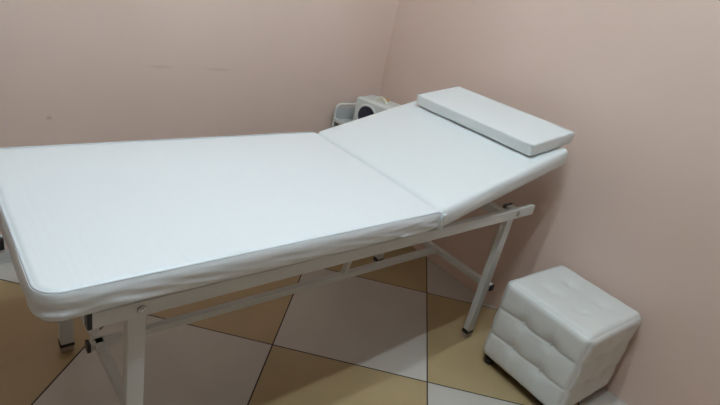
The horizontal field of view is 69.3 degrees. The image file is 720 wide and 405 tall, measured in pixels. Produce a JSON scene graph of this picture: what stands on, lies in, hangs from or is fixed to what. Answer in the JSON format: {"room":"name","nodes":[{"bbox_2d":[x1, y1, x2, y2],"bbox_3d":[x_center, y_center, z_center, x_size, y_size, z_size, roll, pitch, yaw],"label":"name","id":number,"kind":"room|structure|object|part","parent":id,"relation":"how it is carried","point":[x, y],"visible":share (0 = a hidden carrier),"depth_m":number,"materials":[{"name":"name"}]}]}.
{"room":"examination room","nodes":[
{"label":"examination room","id":0,"kind":"room"},
{"bbox_2d":[0,0,398,249],"bbox_3d":[-1.864,-0.872,1.008,5.600,2.900,0.100,-9,32,-39],"label":"wall","id":1,"kind":"structure","parent":0,"point":[72,71],"depth_m":2.18,"materials":[{"name":"pink paint"}]},
{"bbox_2d":[0,235,4,250],"bbox_3d":[-1.440,0.166,2.008,0.118,0.062,0.030,-9,32,-39],"label":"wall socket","id":2,"kind":"object","parent":1,"relation":"attached to","point":[2,242],"visible":0.78,"depth_m":2.03,"materials":[{"name":"black plastic"}]},
{"bbox_2d":[0,249,11,263],"bbox_3d":[-2.472,0.389,1.205,4.400,0.058,0.015,-9,32,-39],"label":"baseboard","id":3,"kind":"structure","parent":1,"relation":"attached to","point":[4,254],"depth_m":2.07,"materials":[{"name":"grey"}]},
{"bbox_2d":[0,246,626,404],"bbox_3d":[-0.518,1.545,-0.144,5.400,0.100,5.200,-9,32,-39],"label":"floor","id":4,"kind":"structure","parent":0,"point":[391,335],"depth_m":1.96,"materials":[{"name":"tile"}]},
{"bbox_2d":[0,100,566,404],"bbox_3d":[-0.173,0.149,1.825,1.782,0.877,0.721,-10,33,-40],"label":"massage table","id":5,"kind":"object","parent":4,"relation":"on","point":[105,233],"visible":0.91,"depth_m":1.42,"materials":[{"name":"white leather"}]},
{"bbox_3d":[-0.921,0.201,1.614,0.040,0.604,0.027,-10,33,-40],"label":"leg","id":6,"kind":"part","parent":5,"relation":"part of","materials":[{"name":"white metal"}]},
{"bbox_3d":[-0.538,0.465,1.233,0.040,0.604,0.027,-10,33,-40],"label":"leg","id":7,"kind":"part","parent":5,"relation":"part of","materials":[{"name":"white metal"}]},
{"bbox_3d":[-0.383,-0.026,1.508,1.104,0.068,0.718,-10,33,-40],"label":"mattress","id":8,"kind":"part","parent":5,"relation":"part of","materials":[{"name":"white leather"}]},
{"bbox_3d":[0.070,0.129,1.546,1.600,0.040,0.020,-10,33,-40],"label":"rail","id":9,"kind":"part","parent":5,"relation":"part of","materials":[{"name":"white metal"}]},
{"bbox_3d":[-0.002,0.106,1.963,0.080,0.377,0.022,-10,33,-40],"label":"support post","id":10,"kind":"part","parent":5,"relation":"part of","materials":[{"name":"white metal"}]},
{"bbox_3d":[0.152,0.018,2.513,0.040,0.604,0.027,-10,33,-40],"label":"leg","id":11,"kind":"part","parent":5,"relation":"part of","materials":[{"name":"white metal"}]},
{"bbox_3d":[0.307,-0.211,2.042,0.682,0.228,0.715,-10,33,-40],"label":"backrest","id":12,"kind":"part","parent":5,"relation":"part of","materials":[{"name":"white leather"}]},
{"bbox_3d":[0.524,0.284,2.123,0.040,0.604,0.027,-10,33,-40],"label":"leg","id":13,"kind":"part","parent":5,"relation":"part of","materials":[{"name":"white metal"}]},
{"bbox_3d":[0.340,-0.095,2.152,0.040,0.030,0.631,-10,33,-40],"label":"cross rail","id":14,"kind":"part","parent":5,"relation":"part of","materials":[{"name":"white metal"}]},
{"bbox_2d":[417,86,575,155],"bbox_3d":[0.528,-0.345,2.122,0.228,0.101,0.633,-10,33,-40],"label":"cushion","id":15,"kind":"object","parent":5,"relation":"on","point":[530,135],"visible":1,"depth_m":2.05,"materials":[{"name":"white leather"}]},
{"bbox_2d":[332,103,355,126],"bbox_3d":[0.036,-0.164,2.850,0.286,0.661,0.392,-9,32,-39],"label":"trolley","id":16,"kind":"object","parent":4,"relation":"on","point":[342,115],"visible":0.19,"depth_m":2.80,"materials":[{"name":"grey plastic"}]},
{"bbox_2d":[337,119,352,124],"bbox_3d":[0.085,-0.371,2.750,0.270,0.018,0.380,-9,32,-39],"label":"shelf","id":17,"kind":"object","parent":16,"relation":"attached to","point":[339,121],"depth_m":2.78,"materials":[{"name":"grey plastic"}]},
{"bbox_2d":[353,95,400,120],"bbox_3d":[0.112,-0.466,2.729,0.250,0.175,0.165,27,28,28],"label":"countertop appliance","id":18,"kind":"object","parent":16,"relation":"on","point":[368,105],"visible":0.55,"depth_m":2.69,"materials":[{"name":"white plastic"}]},
{"bbox_3d":[0.113,-0.532,2.699,0.075,0.032,0.011,27,28,28],"label":"handle","id":19,"kind":"part","parent":18,"relation":"part of","materials":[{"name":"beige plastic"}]},
{"bbox_2d":[484,266,640,404],"bbox_3d":[0.774,0.528,2.041,0.383,0.398,0.383,-8,31,-37],"label":"pouf","id":20,"kind":"object","parent":4,"relation":"on","point":[558,334],"visible":1,"depth_m":1.91,"materials":[{"name":"white leather"}]},
{"bbox_2d":[378,0,719,404],"bbox_3d":[1.895,-0.020,0.976,0.100,2.900,5.300,-9,32,-39],"label":"wall","id":21,"kind":"structure","parent":0,"point":[632,209],"depth_m":2.00,"materials":[{"name":"pink paint"}]}
]}

